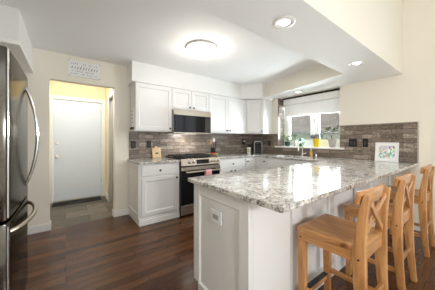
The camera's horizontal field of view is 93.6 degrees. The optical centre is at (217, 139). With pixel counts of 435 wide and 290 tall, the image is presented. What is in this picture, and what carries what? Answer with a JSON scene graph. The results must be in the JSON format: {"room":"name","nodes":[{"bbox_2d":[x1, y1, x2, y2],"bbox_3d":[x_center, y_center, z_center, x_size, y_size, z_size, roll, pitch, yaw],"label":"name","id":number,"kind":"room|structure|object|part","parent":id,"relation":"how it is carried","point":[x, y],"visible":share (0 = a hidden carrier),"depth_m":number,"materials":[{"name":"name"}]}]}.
{"room":"kitchen","nodes":[
{"label":"kitchen","id":0,"kind":"room"},
{"bbox_2d":[0,4,32,68],"bbox_3d":[-2.418,-1.062,2.077,0.704,0.305,0.980,0,0,-37],"label":"soffit","id":1,"kind":"structure","parent":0,"point":[12,27],"depth_m":1.88,"materials":[{"name":"white paint"}]},
{"bbox_2d":[24,48,129,226],"bbox_3d":[-0.976,-0.470,3.837,5.360,3.400,0.120,0,0,-37],"label":"wall","id":2,"kind":"structure","parent":0,"point":[48,66],"depth_m":2.80,"materials":[{"name":"beige paint"}]},
{"bbox_2d":[0,38,33,72],"bbox_3d":[-2.407,-0.892,2.072,0.715,0.035,1.000,0,0,-37],"label":"trim","id":3,"kind":"structure","parent":2,"relation":"attached to","point":[15,47],"depth_m":2.04,"materials":[{"name":"white paint"}]},
{"bbox_2d":[28,208,128,234],"bbox_3d":[-2.267,1.180,2.866,1.888,0.100,0.134,0,0,-37],"label":"baseboard","id":4,"kind":"structure","parent":2,"relation":"attached to","point":[44,227],"depth_m":2.75,"materials":[{"name":"white paint"}]},
{"bbox_2d":[68,59,99,79],"bbox_3d":[-1.960,-1.035,3.017,0.400,0.224,0.019,0,0,-37],"label":"wall sign","id":5,"kind":"object","parent":2,"relation":"attached to","point":[75,68],"visible":1,"depth_m":3.00,"materials":[{"name":"white paper"}]},
{"bbox_2d":[130,82,171,131],"bbox_3d":[-1.107,-0.522,3.440,0.602,0.764,0.338,0,0,-37],"label":"upper cabinet","id":6,"kind":"object","parent":2,"relation":"attached to","point":[152,104],"visible":1,"depth_m":3.32,"materials":[{"name":"white paint"}]},
{"bbox_2d":[131,108,133,125],"bbox_3d":[-1.369,-0.370,3.282,0.008,0.280,0.180,0,0,-37],"label":"calendar","id":7,"kind":"object","parent":6,"relation":"hanging from","point":[132,109],"visible":1,"depth_m":3.27,"materials":[{"name":"white paper"}]},
{"bbox_2d":[172,88,208,111],"bbox_3d":[-0.560,-0.718,3.854,0.767,0.372,0.348,0,0,-37],"label":"upper cabinet","id":8,"kind":"object","parent":2,"relation":"attached to","point":[182,99],"visible":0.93,"depth_m":3.71,"materials":[{"name":"white paint"}]},
{"bbox_3d":[-0.633,-0.721,3.631,0.377,0.337,0.019,0,0,-37],"label":"door","id":9,"kind":"part","parent":8,"relation":"part of","materials":[{"name":"white paint"}]},
{"bbox_2d":[165,109,210,133],"bbox_3d":[-0.542,-0.319,3.824,0.749,0.412,0.398,0,0,-37],"label":"microwave","id":10,"kind":"object","parent":8,"relation":"attached to","point":[183,121],"visible":0.97,"depth_m":3.63,"materials":[{"name":"grey plastic"}]},
{"bbox_3d":[-0.486,-0.284,3.641,0.620,0.294,0.026,0,0,-37],"label":"door","id":11,"kind":"part","parent":10,"relation":"part of","materials":[{"name":"black glass"}]},
{"bbox_3d":[-0.435,-0.125,3.679,0.749,0.020,0.026,0,0,-37],"label":"rail","id":12,"kind":"part","parent":10,"relation":"part of","materials":[{"name":"silver metal"}]},
{"bbox_3d":[-0.185,-0.284,3.865,0.127,0.294,0.026,0,0,-37],"label":"control panel","id":13,"kind":"part","parent":10,"relation":"part of","materials":[{"name":"grey"}]},
{"bbox_3d":[-0.326,-0.721,3.861,0.378,0.337,0.019,0,0,-37],"label":"door","id":14,"kind":"part","parent":8,"relation":"part of","materials":[{"name":"white paint"}]},
{"bbox_2d":[129,132,253,158],"bbox_3d":[-0.273,0.088,4.279,2.984,0.456,0.010,0,0,-37],"label":"backsplash","id":15,"kind":"structure","parent":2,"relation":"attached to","point":[169,144],"depth_m":4.01,"materials":[{"name":"tile"}]},
{"bbox_2d":[131,141,135,147],"bbox_3d":[-1.409,0.075,3.420,0.075,0.117,0.010,0,0,-37],"label":"wall outlet","id":16,"kind":"object","parent":15,"relation":"attached to","point":[133,143],"visible":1,"depth_m":3.42,"materials":[{"name":"black plastic"}]},
{"bbox_2d":[209,94,245,133],"bbox_3d":[0.157,-0.522,4.382,1.011,0.764,0.338,0,0,-37],"label":"upper cabinet","id":17,"kind":"object","parent":2,"relation":"attached to","point":[228,114],"visible":0.93,"depth_m":4.25,"materials":[{"name":"white paint"}]},
{"bbox_3d":[0.023,-0.524,4.120,0.478,0.729,0.019,0,0,-37],"label":"door","id":18,"kind":"part","parent":17,"relation":"part of","materials":[{"name":"white paint"}]},
{"bbox_3d":[0.423,-0.524,4.418,0.507,0.729,0.019,0,0,-37],"label":"door","id":19,"kind":"part","parent":17,"relation":"part of","materials":[{"name":"white paint"}]},
{"bbox_2d":[246,99,271,133],"bbox_3d":[0.867,-0.522,4.760,0.581,0.764,0.580,0,0,-37],"label":"upper cabinet","id":20,"kind":"object","parent":2,"relation":"attached to","point":[258,111],"visible":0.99,"depth_m":4.55,"materials":[{"name":"white paint"}]},
{"bbox_3d":[0.830,-0.524,4.548,0.366,0.729,0.019,0,0,8],"label":"door","id":21,"kind":"part","parent":20,"relation":"part of","materials":[{"name":"white paint"}]},
{"bbox_2d":[50,81,104,99],"bbox_3d":[-3.083,-0.020,4.138,2.000,2.500,0.120,0,0,-37],"label":"wall","id":22,"kind":"structure","parent":0,"point":[56,88],"depth_m":4.20,"materials":[{"name":"beige paint"}]},
{"bbox_2d":[50,95,104,203],"bbox_3d":[-2.888,0.177,4.245,0.970,2.105,0.180,0,0,-37],"label":"door","id":23,"kind":"structure","parent":22,"relation":"in","point":[77,125],"depth_m":4.21,"materials":[{"name":"white paint"}]},
{"bbox_2d":[105,88,112,194],"bbox_3d":[-2.025,-0.020,3.991,0.120,2.500,1.380,0,0,-37],"label":"wall","id":24,"kind":"structure","parent":0,"point":[108,91],"depth_m":4.34,"materials":[{"name":"beige paint"}]},
{"bbox_2d":[108,91,112,201],"bbox_3d":[-1.928,0.168,3.845,0.138,2.125,0.750,0,0,-37],"label":"trim","id":25,"kind":"structure","parent":24,"relation":"attached to","point":[110,95],"depth_m":4.10,"materials":[{"name":"white paint"}]},
{"bbox_2d":[112,99,112,200],"bbox_3d":[-1.898,0.198,3.853,0.040,2.045,0.718,0,0,-37],"label":"door","id":26,"kind":"structure","parent":24,"relation":"in","point":[112,99],"depth_m":4.11,"materials":[{"name":"white wood"}]},
{"bbox_2d":[0,0,319,84],"bbox_3d":[-0.330,-1.255,2.778,4.890,0.080,2.350,0,0,-37],"label":"ceiling","id":27,"kind":"structure","parent":0,"point":[119,32],"depth_m":2.44,"materials":[{"name":"white paint"}]},
{"bbox_2d":[186,40,216,58],"bbox_3d":[-0.209,-1.150,2.675,0.404,0.130,0.404,0,0,-37],"label":"ceiling light","id":28,"kind":"object","parent":27,"relation":"attached to","point":[199,49],"visible":1,"depth_m":2.56,"materials":[{"name":"white glass"}]},
{"bbox_2d":[25,196,434,289],"bbox_3d":[0.775,1.270,1.294,5.090,0.080,9.350,0,0,-37],"label":"floor","id":29,"kind":"structure","parent":0,"point":[112,253],"depth_m":2.16,"materials":[{"name":"brown wood"}]},
{"bbox_2d":[0,45,39,289],"bbox_3d":[-1.647,0.350,1.259,0.802,1.760,0.804,0,0,-37],"label":"refrigerator","id":30,"kind":"object","parent":29,"relation":"on","point":[14,92],"visible":1,"depth_m":1.26,"materials":[{"name":"grey metal"}]},
{"bbox_3d":[-1.157,0.810,1.128,0.009,0.660,0.009,0,0,-37],"label":"edge trim","id":31,"kind":"part","parent":30,"relation":"part of","materials":[{"name":"silver metal"}]},
{"bbox_3d":[-1.157,-0.037,1.128,0.009,0.935,0.009,0,0,-37],"label":"edge trim","id":32,"kind":"part","parent":30,"relation":"part of","materials":[{"name":"silver metal"}]},
{"bbox_3d":[-1.420,0.810,1.430,0.068,0.690,0.802,0,0,-37],"label":"freezer drawer","id":33,"kind":"part","parent":30,"relation":"part of","materials":[{"name":"grey metal"}]},
{"bbox_3d":[-1.420,-0.035,1.430,0.068,0.960,0.802,0,0,-37],"label":"door","id":34,"kind":"part","parent":30,"relation":"part of","materials":[{"name":"grey metal"}]},
{"bbox_3d":[-1.368,0.525,1.469,0.103,0.028,0.717,0,0,-37],"label":"handle","id":35,"kind":"part","parent":30,"relation":"part of","materials":[{"name":"silver metal"}]},
{"bbox_3d":[-1.494,-0.028,1.637,0.101,0.804,0.032,0,0,-37],"label":"handle","id":36,"kind":"part","parent":30,"relation":"part of","materials":[{"name":"silver metal"}]},
{"bbox_2d":[52,196,101,206],"bbox_3d":[-2.788,1.225,4.077,0.800,0.010,0.270,0,0,-37],"label":"door mat","id":37,"kind":"object","parent":29,"relation":"on","point":[99,197],"visible":1,"depth_m":4.05,"materials":[{"name":"black"}]},
{"bbox_2d":[128,162,179,226],"bbox_3d":[-1.032,0.790,3.303,0.640,0.879,0.649,0,0,-37],"label":"base cabinet","id":38,"kind":"object","parent":29,"relation":"on","point":[153,189],"visible":0.92,"depth_m":3.07,"materials":[{"name":"white paint"}]},
{"bbox_3d":[-1.299,0.740,3.135,0.012,0.770,0.600,0,0,-37],"label":"panel","id":39,"kind":"part","parent":38,"relation":"part of","materials":[{"name":"white paint"}]},
{"bbox_2d":[127,157,179,164],"bbox_3d":[-1.038,0.333,3.307,0.650,0.034,0.634,0,0,-37],"label":"countertop","id":40,"kind":"structure","parent":38,"relation":"on","point":[142,161],"depth_m":3.15,"materials":[{"name":"stone"}]},
{"bbox_2d":[152,146,160,157],"bbox_3d":[-1.084,0.212,3.622,0.156,0.211,0.061,0,0,-37],"label":"cutting board","id":41,"kind":"object","parent":40,"relation":"on","point":[156,152],"visible":0.95,"depth_m":3.61,"materials":[{"name":"brown wood"}]},
{"bbox_3d":[-0.858,0.450,3.078,0.555,0.140,0.019,0,0,-37],"label":"drawer","id":42,"kind":"part","parent":38,"relation":"part of","materials":[{"name":"white paint"}]},
{"bbox_3d":[-0.858,0.820,3.078,0.555,0.550,0.019,0,0,-37],"label":"door","id":43,"kind":"part","parent":38,"relation":"part of","materials":[{"name":"white paint"}]},
{"bbox_2d":[166,153,220,215],"bbox_3d":[-0.433,0.749,3.684,0.764,0.963,0.750,0,0,-37],"label":"gas range","id":44,"kind":"object","parent":29,"relation":"on","point":[195,164],"visible":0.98,"depth_m":3.33,"materials":[{"name":"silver metal"}]},
{"bbox_3d":[-0.267,1.123,3.460,0.756,0.155,0.036,0,0,-37],"label":"drawer","id":45,"kind":"part","parent":44,"relation":"part of","materials":[{"name":"silver metal"}]},
{"bbox_2d":[166,156,214,159],"bbox_3d":[-0.463,0.313,3.724,0.764,0.022,0.630,0,0,-37],"label":"cooktop","id":46,"kind":"object","parent":44,"relation":"in","point":[173,157],"depth_m":3.49,"materials":[{"name":"black metal"}]},
{"bbox_3d":[-0.268,0.765,3.462,0.756,0.540,0.032,0,0,-37],"label":"oven door","id":47,"kind":"part","parent":44,"relation":"part of","materials":[{"name":"black glass"}]},
{"bbox_3d":[-0.267,0.467,3.460,0.756,0.057,0.036,0,0,-37],"label":"door rail","id":48,"kind":"part","parent":44,"relation":"part of","materials":[{"name":"silver metal"}]},
{"bbox_3d":[-0.267,0.360,3.459,0.764,0.110,0.039,0,0,-37],"label":"control panel","id":49,"kind":"part","parent":44,"relation":"part of","materials":[{"name":"silver metal"}]},
{"bbox_3d":[-0.235,0.510,3.417,0.664,0.040,0.084,0,0,-37],"label":"handle","id":50,"kind":"part","parent":44,"relation":"part of","materials":[{"name":"silver metal"}]},
{"bbox_2d":[204,169,211,175],"bbox_3d":[-0.155,0.565,3.440,0.119,0.140,0.053,0,0,-37],"label":"dish towel","id":51,"kind":"object","parent":44,"relation":"hanging from","point":[208,171],"visible":0.85,"depth_m":3.43,"materials":[{"name":"pink fabric"}]},
{"bbox_2d":[219,157,244,173],"bbox_3d":[0.122,0.790,4.163,0.690,0.879,0.649,0,0,-37],"label":"base cabinet","id":52,"kind":"object","parent":29,"relation":"on","point":[230,165],"visible":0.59,"depth_m":3.92,"materials":[{"name":"white paint"}]},
{"bbox_3d":[0.158,0.830,3.834,0.315,0.560,0.019,0,0,-37],"label":"door","id":53,"kind":"part","parent":52,"relation":"part of","materials":[{"name":"white paint"}]},
{"bbox_3d":[0.288,0.455,3.932,0.640,0.150,0.019,0,0,-37],"label":"drawer","id":54,"kind":"part","parent":52,"relation":"part of","materials":[{"name":"white paint"}]},
{"bbox_3d":[0.419,0.830,4.029,0.315,0.560,0.019,0,0,-37],"label":"door","id":55,"kind":"part","parent":52,"relation":"part of","materials":[{"name":"white paint"}]},
{"bbox_2d":[245,157,266,170],"bbox_3d":[0.839,0.741,4.540,0.906,0.779,0.900,0,0,-37],"label":"base cabinet","id":56,"kind":"object","parent":29,"relation":"on","point":[251,163],"visible":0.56,"depth_m":4.21,"materials":[{"name":"white paint"}]},
{"bbox_3d":[0.689,0.740,4.230,0.271,0.740,0.019,0,0,-37],"label":"door","id":57,"kind":"part","parent":56,"relation":"part of","materials":[{"name":"white paint"}]},
{"bbox_3d":[0.895,0.740,4.198,0.019,0.740,0.273,0,0,-37],"label":"door","id":58,"kind":"part","parent":56,"relation":"part of","materials":[{"name":"white paint"}]},
{"bbox_2d":[267,158,310,167],"bbox_3d":[1.568,0.790,3.773,0.644,0.879,1.198,0,0,-37],"label":"base cabinet","id":59,"kind":"object","parent":29,"relation":"on","point":[271,162],"visible":0.06,"depth_m":3.79,"materials":[{"name":"white paint"}]},
{"bbox_2d":[194,175,390,289],"bbox_3d":[1.182,0.790,2.337,2.968,0.879,0.635,0,0,-37],"label":"base cabinet","id":60,"kind":"object","parent":29,"relation":"on","point":[255,247],"visible":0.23,"depth_m":1.42,"materials":[{"name":"white paint"}]},
{"bbox_2d":[211,208,221,225],"bbox_3d":[-0.011,0.538,1.432,0.010,0.085,0.122,0,0,-37],"label":"wall outlet","id":61,"kind":"object","parent":60,"relation":"attached to","point":[216,216],"visible":1,"depth_m":1.42,"materials":[{"name":"white plastic"}]},
{"bbox_3d":[0.006,0.790,1.460,0.035,0.879,0.635,0,0,-37],"label":"panel","id":62,"kind":"part","parent":60,"relation":"part of","materials":[{"name":"white paint"}]},
{"bbox_3d":[0.348,0.790,1.350,0.378,0.879,0.050,0,0,-37],"label":"corner panel","id":63,"kind":"part","parent":60,"relation":"part of","materials":[{"name":"white paint"}]},
{"bbox_2d":[188,153,417,212],"bbox_3d":[0.615,0.333,3.067,3.007,0.034,2.995,0,0,-37],"label":"countertop","id":64,"kind":"structure","parent":60,"relation":"on","point":[281,189],"depth_m":1.64,"materials":[{"name":"stone"}]},
{"bbox_2d":[247,145,250,153],"bbox_3d":[0.736,0.218,4.788,0.098,0.195,0.098,0,0,-37],"label":"canister","id":65,"kind":"object","parent":64,"relation":"on","point":[248,146],"visible":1,"depth_m":4.75,"materials":[{"name":"white ceramic"}]},
{"bbox_2d":[253,141,261,153],"bbox_3d":[0.950,0.169,4.856,0.196,0.295,0.268,0,0,3],"label":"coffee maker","id":66,"kind":"object","parent":64,"relation":"on","point":[256,144],"visible":1,"depth_m":4.84,"materials":[{"name":"black plastic"}]},
{"bbox_2d":[297,142,306,155],"bbox_3d":[1.635,0.176,3.949,0.185,0.281,0.116,0,0,-37],"label":"kitchen faucet","id":67,"kind":"object","parent":64,"relation":"on","point":[302,153],"visible":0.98,"depth_m":3.99,"materials":[{"name":"silver metal"}]},
{"bbox_2d":[375,142,398,161],"bbox_3d":[2.492,0.176,3.010,0.063,0.281,0.274,0,0,-37],"label":"framed print","id":68,"kind":"object","parent":64,"relation":"on","point":[384,151],"visible":0.91,"depth_m":3.00,"materials":[{"name":"paper"}]},
{"bbox_3d":[-0.106,0.298,4.210,0.250,0.036,0.250,0,0,-37],"label":"serving tray","id":69,"kind":"object","parent":64,"relation":"on","visible":0},
{"bbox_2d":[210,148,215,153],"bbox_3d":[-0.090,0.234,4.222,0.116,0.150,0.116,0,0,-37],"label":"utensil crock","id":70,"kind":"object","parent":69,"relation":"on","point":[213,150],"visible":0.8,"depth_m":4.18,"materials":[{"name":"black ceramic"}]},
{"bbox_3d":[1.522,0.790,2.228,2.553,0.879,0.045,0,0,-37],"label":"panel","id":71,"kind":"part","parent":60,"relation":"part of","materials":[{"name":"white paint"}]},
{"bbox_2d":[297,182,390,289],"bbox_3d":[0.845,0.752,1.376,0.424,0.956,0.427,0,0,-37],"label":"bar stool","id":72,"kind":"object","parent":29,"relation":"on","point":[356,242],"visible":1,"depth_m":1.32,"materials":[{"name":"brown wood"}]},
{"bbox_3d":[0.591,0.930,1.419,0.050,0.600,0.050,0,0,-37],"label":"leg","id":73,"kind":"part","parent":72,"relation":"part of","materials":[{"name":"brown wood"}]},
{"bbox_3d":[0.877,0.930,1.632,0.050,0.600,0.050,0,0,-37],"label":"leg","id":74,"kind":"part","parent":72,"relation":"part of","materials":[{"name":"brown wood"}]},
{"bbox_3d":[0.689,0.660,1.280,0.022,0.060,0.290,0,0,-37],"label":"rail","id":75,"kind":"part","parent":72,"relation":"part of","materials":[{"name":"brown wood"}]},
{"bbox_3d":[0.833,0.612,1.392,0.410,0.036,0.387,0,0,-37],"label":"seat","id":76,"kind":"part","parent":72,"relation":"part of","materials":[{"name":"brown wood"}]},
{"bbox_3d":[0.802,0.767,1.132,0.042,0.925,0.087,0,0,-37],"label":"post","id":77,"kind":"part","parent":72,"relation":"part of","materials":[{"name":"brown wood"}]},
{"bbox_3d":[0.941,0.660,1.248,0.320,0.060,0.022,0,0,-37],"label":"rail","id":78,"kind":"part","parent":72,"relation":"part of","materials":[{"name":"brown wood"}]},
{"bbox_3d":[1.092,0.767,1.348,0.042,0.925,0.087,0,0,-37],"label":"post","id":79,"kind":"part","parent":72,"relation":"part of","materials":[{"name":"brown wood"}]},
{"bbox_2d":[344,172,416,289],"bbox_3d":[1.456,0.752,1.831,0.424,0.956,0.427,0,0,-37],"label":"bar stool","id":80,"kind":"object","parent":29,"relation":"on","point":[400,213],"visible":0.73,"depth_m":1.68,"materials":[{"name":"brown wood"}]},
{"bbox_3d":[1.202,0.930,1.875,0.050,0.600,0.050,0,0,-37],"label":"leg","id":81,"kind":"part","parent":80,"relation":"part of","materials":[{"name":"brown wood"}]},
{"bbox_3d":[1.300,0.660,1.735,0.022,0.060,0.290,0,0,-37],"label":"rail","id":82,"kind":"part","parent":80,"relation":"part of","materials":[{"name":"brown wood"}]},
{"bbox_3d":[1.444,0.612,1.847,0.410,0.036,0.387,0,0,-37],"label":"seat","id":83,"kind":"part","parent":80,"relation":"part of","materials":[{"name":"brown wood"}]},
{"bbox_3d":[1.413,0.767,1.587,0.042,0.925,0.087,0,0,-37],"label":"post","id":84,"kind":"part","parent":80,"relation":"part of","materials":[{"name":"brown wood"}]},
{"bbox_3d":[1.552,0.660,1.703,0.320,0.060,0.022,0,0,-37],"label":"rail","id":85,"kind":"part","parent":80,"relation":"part of","materials":[{"name":"brown wood"}]},
{"bbox_3d":[1.703,0.767,1.803,0.042,0.925,0.087,0,0,-37],"label":"post","id":86,"kind":"part","parent":80,"relation":"part of","materials":[{"name":"brown wood"}]},
{"bbox_2d":[379,164,434,257],"bbox_3d":[2.241,0.752,2.416,0.424,0.956,0.427,0,0,-37],"label":"bar stool","id":87,"kind":"object","parent":29,"relation":"on","point":[423,196],"visible":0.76,"depth_m":2.20,"materials":[{"name":"brown wood"}]},
{"bbox_3d":[2.272,0.930,2.671,0.050,0.600,0.050,0,0,-37],"label":"leg","id":88,"kind":"part","parent":87,"relation":"part of","materials":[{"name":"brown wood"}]},
{"bbox_3d":[2.084,0.660,2.320,0.022,0.060,0.290,0,0,-37],"label":"rail","id":89,"kind":"part","parent":87,"relation":"part of","materials":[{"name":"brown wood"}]},
{"bbox_3d":[2.229,0.612,2.432,0.410,0.036,0.387,0,0,-37],"label":"seat","id":90,"kind":"part","parent":87,"relation":"part of","materials":[{"name":"brown wood"}]},
{"bbox_3d":[2.197,0.767,2.171,0.042,0.925,0.087,0,0,-37],"label":"post","id":91,"kind":"part","parent":87,"relation":"part of","materials":[{"name":"brown wood"}]},
{"bbox_3d":[2.487,0.767,2.388,0.042,0.925,0.087,0,0,-37],"label":"post","id":92,"kind":"part","parent":87,"relation":"part of","materials":[{"name":"brown wood"}]},
{"bbox_2d":[127,61,360,100],"bbox_3d":[0.417,-1.060,3.338,3.023,0.310,2.344,0,0,-37],"label":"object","id":93,"kind":"structure","parent":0,"point":[140,72],"depth_m":3.65,"materials":[{"name":"white paint"}]},
{"bbox_2d":[180,0,401,81],"bbox_3d":[0.518,-1.555,1.640,4.890,1.230,0.498,0,0,-37],"label":"ceiling beam","id":94,"kind":"structure","parent":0,"point":[334,34],"depth_m":1.93,"materials":[{"name":"beige paint"}]},
{"bbox_2d":[273,16,295,28],"bbox_3d":[0.534,-0.934,1.626,0.172,0.009,0.172,0,0,-37],"label":"recessed light","id":95,"kind":"object","parent":94,"relation":"attached to","point":[283,22],"visible":1,"depth_m":1.62,"materials":[{"name":"white glass"}]},
{"bbox_2d":[348,60,364,65],"bbox_3d":[1.692,-0.934,2.483,0.172,0.009,0.172,0,0,-37],"label":"recessed light","id":96,"kind":"object","parent":94,"relation":"attached to","point":[358,62],"visible":1,"depth_m":2.46,"materials":[{"name":"white glass"}]},
{"bbox_2d":[268,0,434,226],"bbox_3d":[3.339,-0.470,2.238,0.350,3.400,7.600,0,0,-37],"label":"wall","id":97,"kind":"structure","parent":0,"point":[408,96],"depth_m":2.83,"materials":[{"name":"beige paint"}]},
{"bbox_2d":[275,146,344,149],"bbox_3d":[1.829,0.149,4.131,0.270,0.029,1.440,0,0,-37],"label":"window sill","id":98,"kind":"structure","parent":97,"relation":"attached to","point":[339,148],"depth_m":3.88,"materials":[{"name":"white paint"}]},
{"bbox_2d":[281,134,292,145],"bbox_3d":[1.544,-0.008,4.495,0.274,0.285,0.308,0,0,-37],"label":"potted herb","id":99,"kind":"object","parent":98,"relation":"on","point":[287,143],"visible":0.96,"depth_m":4.46,"materials":[{"name":"green plant"}]},
{"bbox_2d":[292,134,297,145],"bbox_3d":[1.667,0.000,4.377,0.150,0.268,0.143,0,0,-37],"label":"ceramic vase","id":100,"kind":"object","parent":98,"relation":"on","point":[295,142],"visible":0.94,"depth_m":4.35,"materials":[{"name":"white ceramic"}]},
{"bbox_2d":[298,138,304,146],"bbox_3d":[1.728,0.050,4.231,0.103,0.170,0.131,0,0,-5],"label":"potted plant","id":101,"kind":"object","parent":98,"relation":"on","point":[300,139],"visible":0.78,"depth_m":4.22,"materials":[{"name":"green"}]},
{"bbox_2d":[309,133,324,146],"bbox_3d":[1.933,-0.002,3.977,0.337,0.273,0.261,0,0,-37],"label":"potted violet","id":102,"kind":"object","parent":98,"relation":"on","point":[316,142],"visible":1,"depth_m":3.94,"materials":[{"name":"yellow ceramic"}]},
{"bbox_2d":[312,139,320,146],"bbox_3d":[1.932,0.054,3.985,0.148,0.160,0.148,0,0,-37],"label":"pot","id":103,"kind":"object","parent":102,"relation":"on","point":[316,142],"depth_m":3.94,"materials":[{"name":"yellow ceramic"}]},
{"bbox_2d":[323,125,339,146],"bbox_3d":[2.110,-0.071,3.760,0.309,0.411,0.321,0,0,-37],"label":"bonsai","id":104,"kind":"object","parent":98,"relation":"on","point":[332,142],"visible":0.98,"depth_m":3.71,"materials":[{"name":"white ceramic"}]},
{"bbox_2d":[327,139,337,146],"bbox_3d":[2.109,0.059,3.747,0.164,0.150,0.164,0,0,-37],"label":"pot","id":105,"kind":"object","parent":104,"relation":"on","point":[332,142],"depth_m":3.70,"materials":[{"name":"white ceramic"}]},
{"bbox_2d":[284,106,339,146],"bbox_3d":[1.958,-0.403,4.239,0.095,1.074,1.301,0,0,-37],"label":"window","id":106,"kind":"structure","parent":97,"relation":"in","point":[314,118],"depth_m":4.22,"materials":[{"name":"white plastic"}]},
{"bbox_3d":[1.803,-0.410,4.451,0.040,0.880,0.555,0,0,-37],"label":"frame","id":107,"kind":"part","parent":106,"relation":"part of","materials":[{"name":"white plastic"}]},
{"bbox_3d":[2.169,-0.410,3.960,0.040,0.880,0.451,0,0,-37],"label":"frame","id":108,"kind":"part","parent":106,"relation":"part of","materials":[{"name":"white plastic"}]},
{"bbox_2d":[254,98,416,162],"bbox_3d":[1.913,-0.312,4.044,0.240,1.256,3.000,0,0,-37],"label":"backsplash","id":109,"kind":"structure","parent":97,"relation":"in","point":[404,133],"depth_m":3.30,"materials":[{"name":"tile"}]},
{"bbox_2d":[283,88,339,116],"bbox_3d":[1.886,-0.729,4.164,0.100,0.412,1.254,0,0,-37],"label":"roller shade","id":110,"kind":"object","parent":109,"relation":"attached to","point":[327,101],"visible":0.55,"depth_m":4.08,"materials":[{"name":"white fabric"}]},
{"bbox_3d":[1.886,-0.918,4.164,0.100,0.028,1.225,0,0,-37],"label":"head rail","id":111,"kind":"part","parent":110,"relation":"part of","materials":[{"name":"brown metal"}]},
{"bbox_2d":[349,139,356,146],"bbox_3d":[2.245,0.048,3.387,0.010,0.130,0.118,0,0,-37],"label":"wall switch","id":112,"kind":"object","parent":109,"relation":"attached to","point":[352,142],"visible":1,"depth_m":3.38,"materials":[{"name":"black plastic"}]},
{"bbox_2d":[363,139,367,146],"bbox_3d":[2.350,0.046,3.247,0.010,0.130,0.075,0,0,-37],"label":"wall switch","id":113,"kind":"object","parent":109,"relation":"attached to","point":[365,141],"visible":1,"depth_m":3.24,"materials":[{"name":"black plastic"}]},
{"bbox_2d":[417,121,418,162],"bbox_3d":[2.719,0.030,2.767,0.013,0.571,0.012,0,0,-37],"label":"trim","id":114,"kind":"structure","parent":97,"relation":"attached to","point":[417,121],"depth_m":2.76,"materials":[{"name":"grey"}]},
{"bbox_2d":[403,225,434,234],"bbox_3d":[4.030,1.180,1.007,0.014,0.100,4.800,0,0,-37],"label":"baseboard","id":115,"kind":"structure","parent":97,"relation":"attached to","point":[417,228],"depth_m":2.77,"materials":[{"name":"white paint"}]},
{"label":"outside","id":116,"kind":"structure","parent":0,"visible":0},
{"bbox_3d":[9.555,1.780,10.859,19.700,0.100,30.000,0,0,-37],"label":"ground","id":117,"kind":"structure","parent":116,"visible":0},
{"bbox_2d":[291,111,339,146],"bbox_3d":[5.369,-0.610,10.235,5.560,4.680,16.200,0,0,-37],"label":"house","id":118,"kind":"structure","parent":117,"relation":"on","point":[300,125],"depth_m":8.49,"materials":[{"name":"grey"}]}
]}

